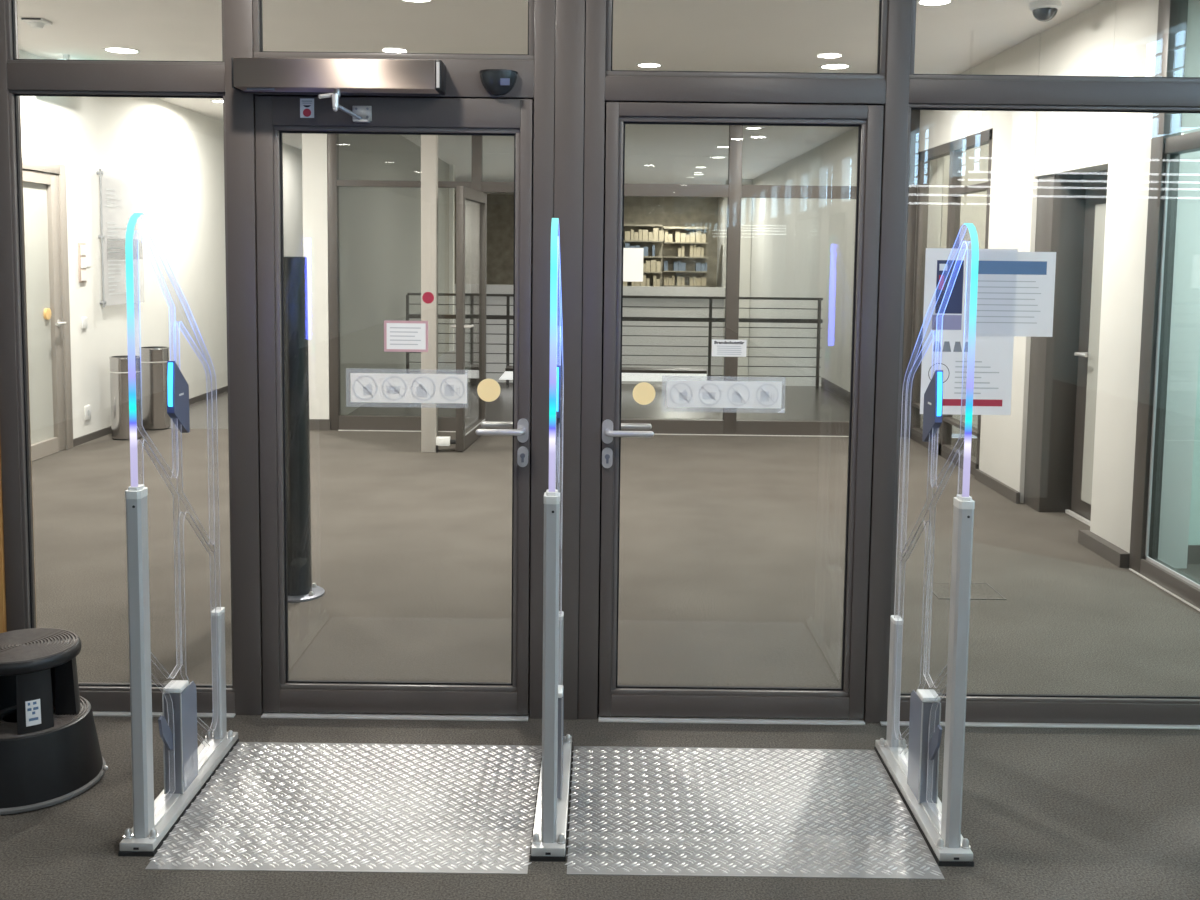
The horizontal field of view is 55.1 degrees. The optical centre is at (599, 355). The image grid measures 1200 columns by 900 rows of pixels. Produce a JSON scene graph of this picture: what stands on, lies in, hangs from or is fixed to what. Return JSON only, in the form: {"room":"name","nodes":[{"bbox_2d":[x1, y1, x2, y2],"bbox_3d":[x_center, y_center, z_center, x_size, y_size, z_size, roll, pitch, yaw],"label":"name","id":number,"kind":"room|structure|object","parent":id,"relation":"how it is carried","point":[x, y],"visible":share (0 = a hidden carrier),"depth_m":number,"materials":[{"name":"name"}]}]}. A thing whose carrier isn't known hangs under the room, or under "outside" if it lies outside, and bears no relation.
{"room":"library entrance","nodes":[
{"label":"library entrance","id":0,"kind":"room"},
{"bbox_2d":[0,440,6,632],"bbox_3d":[-2.464,-0.296,3.892,0.866,3.060,0.100,1,5,0],"label":"wall panel","id":1,"kind":"object","parent":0,"point":[3,623],"depth_m":3.94,"materials":[{"name":"orange wood"}]},
{"bbox_2d":[19,49,302,438],"bbox_3d":[-4.378,-0.973,11.443,0.200,3.060,15.040,1,5,0],"label":"wall","id":2,"kind":"structure","parent":0,"point":[163,160],"depth_m":10.76,"materials":[{"name":"white paint"}]},
{"bbox_2d":[22,158,72,460],"bbox_3d":[-4.298,-0.338,8.705,0.177,2.268,1.055,1,5,0],"label":"door","id":3,"kind":"structure","parent":2,"relation":"in","point":[44,183],"depth_m":8.95,"materials":[{"name":"beige paint"}]},
{"bbox_2d":[44,308,50,319],"bbox_3d":[-4.295,-0.324,8.940,0.018,0.089,0.089,1,5,0],"label":"round sticker","id":4,"kind":"object","parent":3,"relation":"attached to","point":[47,312],"visible":1,"depth_m":8.92,"materials":[{"name":"yellow"}]},
{"bbox_2d":[78,243,86,282],"bbox_3d":[-4.270,-0.765,9.491,0.022,0.325,0.115,1,5,0],"label":"switch panel","id":5,"kind":"object","parent":2,"relation":"attached to","point":[81,246],"visible":1,"depth_m":9.46,"materials":[{"name":"beige plastic"}]},
{"bbox_2d":[81,317,86,328],"bbox_3d":[-4.279,-0.271,9.542,0.015,0.090,0.090,1,5,0],"label":"light switch","id":6,"kind":"object","parent":2,"relation":"attached to","point":[84,319],"visible":1,"depth_m":9.53,"materials":[{"name":"white plastic"}]},
{"bbox_2d":[84,405,90,420],"bbox_3d":[-4.290,0.479,9.632,0.012,0.120,0.100,1,5,0],"label":"wall socket","id":7,"kind":"object","parent":2,"relation":"attached to","point":[87,409],"visible":1,"depth_m":9.61,"materials":[{"name":"white plastic"}]},
{"bbox_2d":[86,258,90,266],"bbox_3d":[-4.277,-0.779,9.613,0.008,0.070,0.080,1,5,0],"label":"paper note","id":8,"kind":"object","parent":2,"relation":"attached to","point":[88,260],"visible":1,"depth_m":9.61,"materials":[{"name":"white paper"}]},
{"bbox_2d":[96,169,125,306],"bbox_3d":[-4.253,-1.035,10.234,0.050,1.175,0.878,1,5,0],"label":"wall sign","id":9,"kind":"object","parent":2,"relation":"attached to","point":[100,173],"visible":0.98,"depth_m":9.89,"materials":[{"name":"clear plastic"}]},
{"bbox_2d":[106,188,125,294],"bbox_3d":[-4.241,-1.011,10.271,0.001,0.912,0.770,1,5,0],"label":"print","id":10,"kind":"object","parent":9,"relation":"attached to","point":[106,188],"depth_m":10.03,"materials":[{"name":"grey paper"}]},
{"bbox_2d":[73,386,227,446],"bbox_3d":[-4.289,0.522,11.573,0.015,0.060,15.040,1,5,0],"label":"baseboard","id":11,"kind":"structure","parent":2,"relation":"attached to","point":[97,434],"depth_m":9.98,"materials":[{"name":"grey"}]},
{"bbox_2d":[339,134,448,414],"bbox_3d":[-2.565,-1.234,14.711,0.160,3.060,8.480,1,5,0],"label":"wall","id":12,"kind":"structure","parent":0,"point":[380,227],"depth_m":13.04,"materials":[{"name":"grey paint"}]},
{"bbox_2d":[449,165,454,350],"bbox_3d":[-3.450,-1.619,19.035,2.060,3.060,0.200,1,5,0],"label":"wall","id":13,"kind":"structure","parent":0,"point":[451,167],"depth_m":18.96,"materials":[{"name":"white paint"}]},
{"bbox_2d":[17,0,1103,193],"bbox_3d":[0.524,-1.954,4.849,11.400,0.150,62.000,1,5,0],"label":"ceiling","id":14,"kind":"structure","parent":0,"point":[801,36],"depth_m":7.73,"materials":[{"name":"paint"}]},
{"bbox_2d":[20,18,52,28],"bbox_3d":[-3.604,-2.119,7.357,0.140,0.055,0.144,1,5,0],"label":"smoke detector","id":15,"kind":"object","parent":14,"relation":"attached to","point":[36,23],"visible":1,"depth_m":7.32,"materials":[{"name":"white plastic"}]},
{"bbox_2d":[60,54,69,59],"bbox_3d":[-4.013,-2.168,8.825,0.072,0.220,0.490,1,5,0],"label":"exit sign","id":16,"kind":"object","parent":14,"relation":"hanging from","point":[65,56],"visible":0.13,"depth_m":8.64,"materials":[{"name":"white"}]},
{"bbox_2d":[102,47,140,53],"bbox_3d":[-3.503,-2.234,8.422,0.260,0.006,0.260,1,5,0],"label":"recessed light","id":17,"kind":"object","parent":14,"relation":"in","point":[122,50],"visible":1,"depth_m":8.42,"materials":[{"name":"white plastic"}]},
{"bbox_2d":[106,48,136,52],"bbox_3d":[-3.503,-2.236,8.422,0.220,0.003,0.220,1,5,0],"label":"diffuser","id":18,"kind":"object","parent":17,"relation":"attached to","point":[114,50],"depth_m":8.42,"materials":[{"name":"white plastic"}]},
{"bbox_2d":[210,100,222,102],"bbox_3d":[-3.690,-2.478,11.212,0.210,0.006,0.210,1,5,0],"label":"recessed light","id":19,"kind":"object","parent":14,"relation":"in","point":[216,101],"visible":0.62,"depth_m":11.22,"materials":[{"name":"white plastic"}]},
{"bbox_2d":[401,0,433,2],"bbox_3d":[-1.055,-2.046,6.589,0.210,0.006,0.210,1,5,0],"label":"recessed light","id":20,"kind":"object","parent":14,"relation":"in","point":[411,1],"visible":1,"depth_m":6.65,"materials":[{"name":"white plastic"}]},
{"bbox_2d":[407,0,428,1],"bbox_3d":[-1.055,-2.047,6.589,0.170,0.003,0.170,1,5,0],"label":"diffuser","id":21,"kind":"object","parent":20,"relation":"attached to","point":[407,0],"depth_m":6.65,"materials":[{"name":"white plastic"}]},
{"bbox_2d":[636,63,662,67],"bbox_3d":[0.377,-2.219,8.791,0.210,0.006,0.210,1,5,0],"label":"recessed light","id":22,"kind":"object","parent":14,"relation":"in","point":[643,65],"visible":1,"depth_m":8.80,"materials":[{"name":"white plastic"}]},
{"bbox_2d":[639,64,659,66],"bbox_3d":[0.377,-2.220,8.791,0.170,0.003,0.170,1,5,0],"label":"diffuser","id":23,"kind":"object","parent":22,"relation":"attached to","point":[640,65],"depth_m":8.80,"materials":[{"name":"white plastic"}]},
{"bbox_2d":[744,127,762,129],"bbox_3d":[1.731,-2.564,12.976,0.210,0.006,0.210,1,5,0],"label":"recessed light","id":24,"kind":"object","parent":14,"relation":"in","point":[752,128],"visible":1,"depth_m":12.98,"materials":[{"name":"white plastic"}]},
{"bbox_2d":[819,63,850,68],"bbox_3d":[1.787,-2.197,8.741,0.240,0.006,0.240,1,5,0],"label":"recessed light","id":25,"kind":"object","parent":14,"relation":"in","point":[834,65],"visible":1,"depth_m":8.74,"materials":[{"name":"white plastic"}]},
{"bbox_2d":[822,65,847,68],"bbox_3d":[1.787,-2.199,8.741,0.200,0.003,0.200,1,5,0],"label":"diffuser","id":26,"kind":"object","parent":25,"relation":"attached to","point":[823,66],"depth_m":8.75,"materials":[{"name":"white"}]},
{"bbox_2d":[916,0,953,5],"bbox_3d":[1.895,-2.003,6.510,0.210,0.006,0.210,1,5,0],"label":"recessed light","id":27,"kind":"object","parent":14,"relation":"in","point":[918,2],"visible":0.98,"depth_m":6.53,"materials":[{"name":"white plastic"}]},
{"bbox_2d":[919,0,949,4],"bbox_3d":[1.895,-2.004,6.510,0.170,0.003,0.170,1,5,0],"label":"diffuser","id":28,"kind":"object","parent":27,"relation":"attached to","point":[921,2],"depth_m":6.53,"materials":[{"name":"white plastic"}]},
{"bbox_2d":[1029,0,1060,21],"bbox_3d":[2.524,-1.948,6.524,0.170,0.103,0.170,1,5,0],"label":"dome camera","id":29,"kind":"object","parent":14,"relation":"attached to","point":[1042,10],"visible":1,"depth_m":6.47,"materials":[{"name":"white plastic"}]},
{"bbox_2d":[413,296,723,383],"bbox_3d":[-1.109,0.749,22.274,7.800,3.840,0.150,1,5,0],"label":"wall","id":30,"kind":"structure","parent":0,"point":[653,340],"depth_m":22.10,"materials":[{"name":"grey paint"}]},
{"bbox_2d":[454,284,724,296],"bbox_3d":[-1.305,-1.250,21.975,7.360,0.190,0.200,1,5,0],"label":"trim","id":31,"kind":"structure","parent":30,"relation":"on","point":[491,289],"depth_m":21.88,"materials":[{"name":"grey"}]},
{"bbox_2d":[454,194,717,286],"bbox_3d":[-0.966,-2.763,27.967,8.000,2.260,0.200,1,5,0],"label":"wall","id":32,"kind":"structure","parent":0,"point":[666,211],"depth_m":27.82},
{"bbox_2d":[0,382,1199,899],"bbox_3d":[0.473,2.224,-5.630,11.400,0.250,40.400,1,5,0],"label":"floor","id":33,"kind":"structure","parent":0,"point":[732,548],"depth_m":5.02,"materials":[{"name":"grey carpet"}]},
{"bbox_2d":[17,7,36,627],"bbox_3d":[-2.140,-0.302,4.006,0.213,3.060,0.130,1,5,0],"label":"trim","id":34,"kind":"structure","parent":33,"relation":"on","point":[17,7],"depth_m":4.09,"materials":[{"name":"grey metal"}]},
{"bbox_2d":[0,628,107,814],"bbox_3d":[-1.724,1.071,3.452,0.451,0.425,0.442,1,5,0],"label":"step stool","id":35,"kind":"object","parent":33,"relation":"on","point":[50,751],"visible":1,"depth_m":3.35,"materials":[{"name":"black plastic"}]},
{"bbox_2d":[27,702,37,720],"bbox_3d":[-1.634,1.025,3.314,0.029,0.054,0.003,-3,6,-35],"label":"print","id":36,"kind":"object","parent":35,"relation":"attached to","point":[32,707],"depth_m":3.31,"materials":[{"name":"white paper"}]},
{"bbox_2d":[109,355,141,439],"bbox_3d":[-4.035,0.358,9.792,0.252,0.700,0.252,1,5,0],"label":"waste bin","id":37,"kind":"object","parent":33,"relation":"on","point":[119,386],"visible":0.8,"depth_m":9.69,"materials":[{"name":"silver metal"}]},
{"bbox_2d":[139,346,169,429],"bbox_3d":[-4.004,0.293,10.348,0.252,0.735,0.252,1,5,0],"label":"waste bin","id":38,"kind":"object","parent":33,"relation":"on","point":[154,359],"visible":0.92,"depth_m":10.25,"materials":[{"name":"silver metal"}]},
{"bbox_2d":[118,213,238,856],"bbox_3d":[-1.219,0.451,3.333,0.094,1.698,0.722,1,5,0],"label":"security gate","id":39,"kind":"object","parent":33,"relation":"on","point":[188,767],"visible":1,"depth_m":3.17,"materials":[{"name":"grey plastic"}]},
{"bbox_2d":[167,363,172,406],"bbox_3d":[-1.214,0.083,3.250,0.011,0.125,0.016,1,5,0],"label":"lamp","id":40,"kind":"object","parent":39,"relation":"attached to","point":[169,365],"depth_m":3.25,"materials":[{"name":"blue plastic"}]},
{"bbox_2d":[284,257,324,602],"bbox_3d":[-1.414,0.335,5.330,0.256,1.580,0.256,1,5,0],"label":"column","id":41,"kind":"structure","parent":33,"relation":"on","point":[301,588],"depth_m":5.28,"materials":[{"name":"black metal"}]},
{"bbox_2d":[302,133,329,418],"bbox_3d":[-2.540,-0.859,10.377,0.220,3.060,0.220,1,5,0],"label":"wall pier","id":42,"kind":"object","parent":33,"relation":"on","point":[314,146],"visible":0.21,"depth_m":10.27,"materials":[{"name":"paint"}]},
{"bbox_2d":[309,419,329,430],"bbox_3d":[-2.560,0.626,10.389,0.245,0.100,0.012,1,5,0],"label":"baseboard","id":43,"kind":"object","parent":42,"relation":"attached to","point":[315,424],"visible":0.64,"depth_m":10.38,"materials":[{"name":"grey"}]},
{"bbox_2d":[145,742,541,873],"bbox_3d":[-0.683,1.302,3.366,1.008,0.010,0.770,1,5,0],"label":"floor plate","id":44,"kind":"object","parent":33,"relation":"on","point":[268,806],"visible":1,"depth_m":3.29,"materials":[{"name":"metal"}]},
{"bbox_2d":[421,135,437,451],"bbox_3d":[-1.368,-0.745,9.232,0.120,3.060,0.120,1,5,0],"label":"post","id":45,"kind":"object","parent":33,"relation":"on","point":[429,143],"depth_m":9.19,"materials":[{"name":"grey paint"}]},
{"bbox_2d":[436,436,455,452],"bbox_3d":[-1.247,0.721,9.323,0.157,0.125,0.070,1,5,0],"label":"holder","id":46,"kind":"object","parent":33,"relation":"on","point":[440,440],"visible":1,"depth_m":9.29,"materials":[{"name":"white plastic"}]},
{"bbox_2d":[530,218,572,861],"bbox_3d":[-0.127,0.464,3.333,0.094,1.698,0.722,1,5,0],"label":"security gate","id":47,"kind":"object","parent":33,"relation":"on","point":[549,839],"visible":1,"depth_m":3.05,"materials":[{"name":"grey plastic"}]},
{"bbox_2d":[556,367,558,411],"bbox_3d":[-0.123,0.096,3.250,0.011,0.125,0.016,1,5,0],"label":"lamp","id":48,"kind":"object","parent":47,"relation":"attached to","point":[557,410],"depth_m":3.24,"materials":[{"name":"blue plastic"}]},
{"bbox_2d":[0,0,1199,728],"bbox_3d":[0.388,-0.261,3.883,4.831,3.060,0.107,1,5,0],"label":"trim","id":49,"kind":"structure","parent":33,"relation":"on","point":[567,84],"depth_m":3.86,"materials":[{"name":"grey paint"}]},
{"bbox_2d":[6,0,224,64],"bbox_3d":[-1.593,-1.387,3.785,0.720,0.847,0.038,1,5,0],"label":"window","id":50,"kind":"structure","parent":49,"relation":"attached to","point":[10,4],"depth_m":3.80,"materials":[{"name":"grey"}]},
{"bbox_2d":[9,90,234,691],"bbox_3d":[-1.612,0.142,3.917,0.720,2.046,0.038,1,5,0],"label":"window","id":51,"kind":"structure","parent":49,"relation":"attached to","point":[13,94],"depth_m":3.89,"materials":[{"name":"grey"}]},
{"bbox_2d":[231,57,445,122],"bbox_3d":[-0.847,-0.861,3.735,0.675,0.191,0.136,1,5,0],"label":"operator","id":52,"kind":"object","parent":49,"relation":"attached to","point":[335,76],"visible":1,"depth_m":3.69,"materials":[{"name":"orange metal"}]},
{"bbox_2d":[255,96,532,714],"bbox_3d":[-0.695,0.191,3.928,0.918,2.102,0.193,1,5,0],"label":"door","id":53,"kind":"structure","parent":49,"relation":"attached to","point":[275,116],"depth_m":3.89,"materials":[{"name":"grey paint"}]},
{"bbox_2d":[300,98,313,117],"bbox_3d":[-0.969,-0.818,3.805,0.046,0.063,0.004,1,5,0],"label":"warning label","id":54,"kind":"object","parent":53,"relation":"attached to","point":[306,104],"visible":1,"depth_m":3.80,"materials":[{"name":"white paper"}]},
{"bbox_2d":[384,320,427,351],"bbox_3d":[-0.659,-0.065,3.910,0.150,0.106,0.001,1,5,0],"label":"paper notice","id":55,"kind":"object","parent":53,"relation":"attached to","point":[399,336],"visible":1,"depth_m":3.91,"materials":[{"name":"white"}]},
{"bbox_2d":[350,373,466,403],"bbox_3d":[-0.659,0.112,3.926,0.417,0.132,0.003,1,5,0],"label":"sign","id":56,"kind":"object","parent":53,"relation":"attached to","point":[365,387],"visible":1,"depth_m":3.92,"materials":[{"name":"white plastic"}]},
{"bbox_2d":[422,292,433,303],"bbox_3d":[-0.583,-0.196,3.900,0.040,0.040,0.001,1,5,0],"label":"round sticker","id":57,"kind":"object","parent":53,"relation":"attached to","point":[428,297],"visible":1,"depth_m":3.90,"materials":[{"name":"red"}]},
{"bbox_2d":[477,379,500,401],"bbox_3d":[-0.379,0.118,3.926,0.080,0.080,0.001,1,5,0],"label":"round sticker","id":58,"kind":"object","parent":53,"relation":"attached to","point":[488,390],"visible":1,"depth_m":3.93,"materials":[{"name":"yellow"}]},
{"bbox_2d":[253,0,534,59],"bbox_3d":[-0.676,-1.390,3.784,0.928,0.820,0.038,1,5,0],"label":"window","id":59,"kind":"structure","parent":49,"relation":"attached to","point":[257,4],"depth_m":3.80,"materials":[{"name":"grey"}]},
{"bbox_2d":[480,69,517,95],"bbox_3d":[-0.335,-0.894,3.768,0.125,0.079,0.058,1,5,0],"label":"sensor","id":60,"kind":"object","parent":49,"relation":"attached to","point":[498,82],"visible":1,"depth_m":3.75,"materials":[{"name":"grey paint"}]},
{"bbox_2d":[599,102,883,718],"bbox_3d":[0.467,0.208,3.928,0.919,2.096,0.193,1,5,0],"label":"door","id":61,"kind":"structure","parent":49,"relation":"attached to","point":[847,701],"depth_m":3.90,"materials":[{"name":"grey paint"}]},
{"bbox_2d":[633,382,654,404],"bbox_3d":[0.150,0.130,3.926,0.078,0.078,0.001,1,5,0],"label":"round sticker","id":62,"kind":"object","parent":61,"relation":"attached to","point":[644,392],"visible":1,"depth_m":3.93,"materials":[{"name":"beige paper"}]},
{"bbox_2d":[666,380,784,412],"bbox_3d":[0.422,0.133,3.925,0.421,0.124,0.006,1,5,0],"label":"sign","id":63,"kind":"object","parent":61,"relation":"attached to","point":[693,394],"visible":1,"depth_m":3.93,"materials":[{"name":"white laminate"}]},
{"bbox_2d":[712,339,746,356],"bbox_3d":[0.439,-0.025,3.913,0.118,0.058,0.001,1,5,0],"label":"notice","id":64,"kind":"object","parent":61,"relation":"attached to","point":[720,348],"visible":1,"depth_m":3.91,"materials":[{"name":"white paper"}]},
{"bbox_2d":[605,0,887,79],"bbox_3d":[0.486,-1.352,3.786,0.928,0.868,0.038,1,5,0],"label":"window","id":65,"kind":"structure","parent":49,"relation":"attached to","point":[883,4],"depth_m":3.80,"materials":[{"name":"grey"}]},
{"bbox_2d":[891,104,1199,703],"bbox_3d":[1.853,0.189,3.918,1.690,2.038,0.038,1,5,0],"label":"window","id":66,"kind":"structure","parent":49,"relation":"attached to","point":[967,107],"depth_m":3.89,"materials":[{"name":"grey"}]},
{"bbox_2d":[920,248,1017,414],"bbox_3d":[1.251,-0.079,3.905,0.310,0.565,0.001,1,5,0],"label":"poster","id":67,"kind":"object","parent":66,"relation":"attached to","point":[993,365],"visible":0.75,"depth_m":3.91,"materials":[{"name":"white paper"}]},
{"bbox_2d":[935,260,963,313],"bbox_3d":[1.183,-0.232,3.891,0.090,0.180,0.001,1,5,0],"label":"picture","id":68,"kind":"object","parent":67,"relation":"on","point":[955,305],"depth_m":3.89,"materials":[{"name":"blue paper"}]},
{"bbox_2d":[965,251,1055,336],"bbox_3d":[1.388,-0.208,3.891,0.300,0.287,0.001,1,5,0],"label":"poster","id":69,"kind":"object","parent":66,"relation":"attached to","point":[1015,292],"visible":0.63,"depth_m":3.89,"materials":[{"name":"white paper"}]},
{"bbox_2d":[909,0,1199,82],"bbox_3d":[1.871,-1.336,3.786,1.690,0.866,0.038,1,5,0],"label":"window","id":70,"kind":"structure","parent":49,"relation":"attached to","point":[912,75],"depth_m":3.80,"materials":[{"name":"grey"}]},
{"bbox_2d":[499,366,706,381],"bbox_3d":[0.032,0.273,14.051,2.510,0.235,0.350,1,5,0],"label":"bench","id":71,"kind":"object","parent":33,"relation":"on","point":[628,373],"visible":0.34,"depth_m":13.88,"materials":[{"name":"white"}]},
{"bbox_2d":[406,293,822,386],"bbox_3d":[0.173,-0.192,14.337,5.178,1.115,0.060,1,5,0],"label":"gallery railing","id":72,"kind":"object","parent":33,"relation":"on","point":[508,317],"visible":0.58,"depth_m":14.30,"materials":[{"name":"grey metal"}]},
{"bbox_2d":[565,746,944,878],"bbox_3d":[0.401,1.315,3.366,0.988,0.010,0.770,1,5,0],"label":"floor plate","id":73,"kind":"object","parent":33,"relation":"on","point":[635,811],"visible":1,"depth_m":3.29,"materials":[{"name":"metal"}]},
{"bbox_2d":[874,223,978,866],"bbox_3d":[0.955,0.477,3.333,0.094,1.698,0.722,1,5,0],"label":"security gate","id":74,"kind":"object","parent":33,"relation":"on","point":[913,770],"visible":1,"depth_m":3.15,"materials":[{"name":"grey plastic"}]},
{"bbox_2d":[937,372,941,415],"bbox_3d":[0.959,0.109,3.250,0.011,0.125,0.016,1,5,0],"label":"lamp","id":75,"kind":"object","parent":74,"relation":"attached to","point":[939,374],"depth_m":3.24,"materials":[{"name":"blue plastic"}]},
{"bbox_2d":[923,582,1006,599],"bbox_3d":[1.766,1.143,5.582,0.320,0.003,0.270,1,5,0],"label":"floor hatch","id":76,"kind":"object","parent":33,"relation":"on","point":[979,591],"visible":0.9,"depth_m":5.57,"materials":[{"name":"grey"}]},
{"bbox_2d":[979,33,1040,502],"bbox_3d":[2.947,-0.578,7.907,0.300,3.060,0.820,1,5,0],"label":"wall pier","id":77,"kind":"object","parent":33,"relation":"on","point":[1014,183],"visible":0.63,"depth_m":7.76,"materials":[{"name":"paint"}]},
{"bbox_2d":[975,469,1019,503],"bbox_3d":[2.767,0.908,8.025,0.025,0.075,0.840,1,5,0],"label":"baseboard","id":78,"kind":"object","parent":77,"relation":"attached to","point":[982,477],"visible":1,"depth_m":7.97,"materials":[{"name":"grey wood"}]},
{"bbox_2d":[722,179,752,380],"bbox_3d":[2.584,-0.292,21.954,0.440,6.060,0.600,1,5,0],"label":"column","id":79,"kind":"structure","parent":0,"point":[746,203],"depth_m":21.57,"materials":[{"name":"white paint"}]},
{"bbox_2d":[716,127,943,428],"bbox_3d":[2.935,-0.400,23.249,0.240,6.060,25.600,1,5,0],"label":"wall","id":80,"kind":"structure","parent":0,"point":[801,248],"depth_m":15.63,"materials":[{"name":"paint"}]},
{"bbox_2d":[327,110,919,436],"bbox_3d":[0.192,-0.819,10.303,5.237,3.060,0.110,1,5,0],"label":"window","id":81,"kind":"structure","parent":80,"relation":"in","point":[734,191],"depth_m":10.28,"materials":[{"name":"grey metal"}]},
{"bbox_2d":[450,186,486,450],"bbox_3d":[-1.086,-0.331,9.760,0.170,2.130,1.080,1,5,4],"label":"door","id":82,"kind":"structure","parent":81,"relation":"attached to","point":[466,437],"depth_m":9.32,"materials":[{"name":"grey metal"}]},
{"bbox_2d":[623,248,643,281],"bbox_3d":[0.291,-0.813,10.306,0.193,0.300,0.004,1,5,0],"label":"paper sheet","id":83,"kind":"object","parent":81,"relation":"attached to","point":[632,257],"visible":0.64,"depth_m":10.30,"materials":[{"name":"white paper"}]},
{"bbox_2d":[821,378,849,402],"bbox_3d":[2.794,0.504,12.487,0.020,0.110,4.000,1,5,0],"label":"baseboard","id":84,"kind":"structure","parent":80,"relation":"attached to","point":[835,389],"depth_m":13.60,"materials":[{"name":"grey"}]},
{"bbox_2d":[909,128,992,475],"bbox_3d":[2.846,-0.445,9.313,0.080,2.550,1.960,1,5,0],"label":"window","id":85,"kind":"structure","parent":80,"relation":"in","point":[955,148],"depth_m":9.40,"materials":[{"name":"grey metal"}]},
{"bbox_2d":[936,144,988,433],"bbox_3d":[3.458,-0.670,9.047,0.700,3.060,3.050,1,5,0],"label":"wall","id":86,"kind":"structure","parent":0,"point":[974,160],"depth_m":10.47,"materials":[{"name":"white paint"}]},
{"bbox_2d":[919,0,1115,176],"bbox_3d":[2.971,-1.688,8.302,0.300,0.915,3.960,1,5,0],"label":"wall","id":87,"kind":"structure","parent":0,"point":[1082,44],"depth_m":6.95,"materials":[{"name":"paint"}]},
{"bbox_2d":[1024,170,1107,525],"bbox_3d":[2.951,-0.040,7.000,0.260,2.145,1.080,1,5,0],"label":"door","id":88,"kind":"structure","parent":87,"relation":"attached to","point":[1071,208],"depth_m":7.25,"materials":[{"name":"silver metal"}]},
{"bbox_2d":[1090,0,1199,567],"bbox_3d":[2.955,-0.427,6.168,0.300,3.060,0.510,1,5,0],"label":"wall","id":89,"kind":"structure","parent":0,"point":[1136,21],"depth_m":6.04,"materials":[{"name":"paint"}]},
{"bbox_2d":[1078,530,1129,567],"bbox_3d":[2.760,1.056,6.307,0.055,0.075,0.530,1,5,0],"label":"baseboard","id":90,"kind":"structure","parent":89,"relation":"attached to","point":[1112,553],"depth_m":6.25,"materials":[{"name":"grey wood"}]},
{"bbox_2d":[1129,0,1199,610],"bbox_3d":[2.834,-0.322,4.935,0.100,3.060,1.955,1,5,0],"label":"window","id":91,"kind":"structure","parent":89,"relation":"in","point":[1167,141],"depth_m":5.80,"materials":[{"name":"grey metal"}]},
{"bbox_2d":[1188,346,1199,544],"bbox_3d":[4.655,-0.401,6.103,3.100,3.060,0.160,1,5,0],"label":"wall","id":92,"kind":"structure","parent":0,"point":[1194,523],"depth_m":6.12,"materials":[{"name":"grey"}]},
{"bbox_2d":[1187,545,1199,563],"bbox_3d":[4.637,1.081,6.144,3.100,0.100,0.015,1,5,0],"label":"baseboard","id":93,"kind":"structure","parent":92,"relation":"attached to","point":[1193,557],"depth_m":6.14,"materials":[{"name":"grey"}]},
{"bbox_3d":[-0.979,-1.689,29.013,8.000,0.140,13.900,1,5,0],"label":"floor","id":94,"kind":"structure","parent":0,"visible":0},
{"bbox_2d":[623,224,663,286],"bbox_3d":[0.827,-2.086,24.576,1.044,1.460,0.330,1,5,0],"label":"bookcase","id":95,"kind":"object","parent":94,"relation":"on","point":[650,237],"visible":0.52,"depth_m":24.48,"materials":[{"name":"beige wood"}]},
{"bbox_2d":[662,226,708,286],"bbox_3d":[1.968,-2.245,26.568,1.020,1.460,0.330,1,5,0],"label":"bookcase","id":96,"kind":"object","parent":94,"relation":"on","point":[685,257],"visible":0.99,"depth_m":26.48,"materials":[{"name":"beige wood"}]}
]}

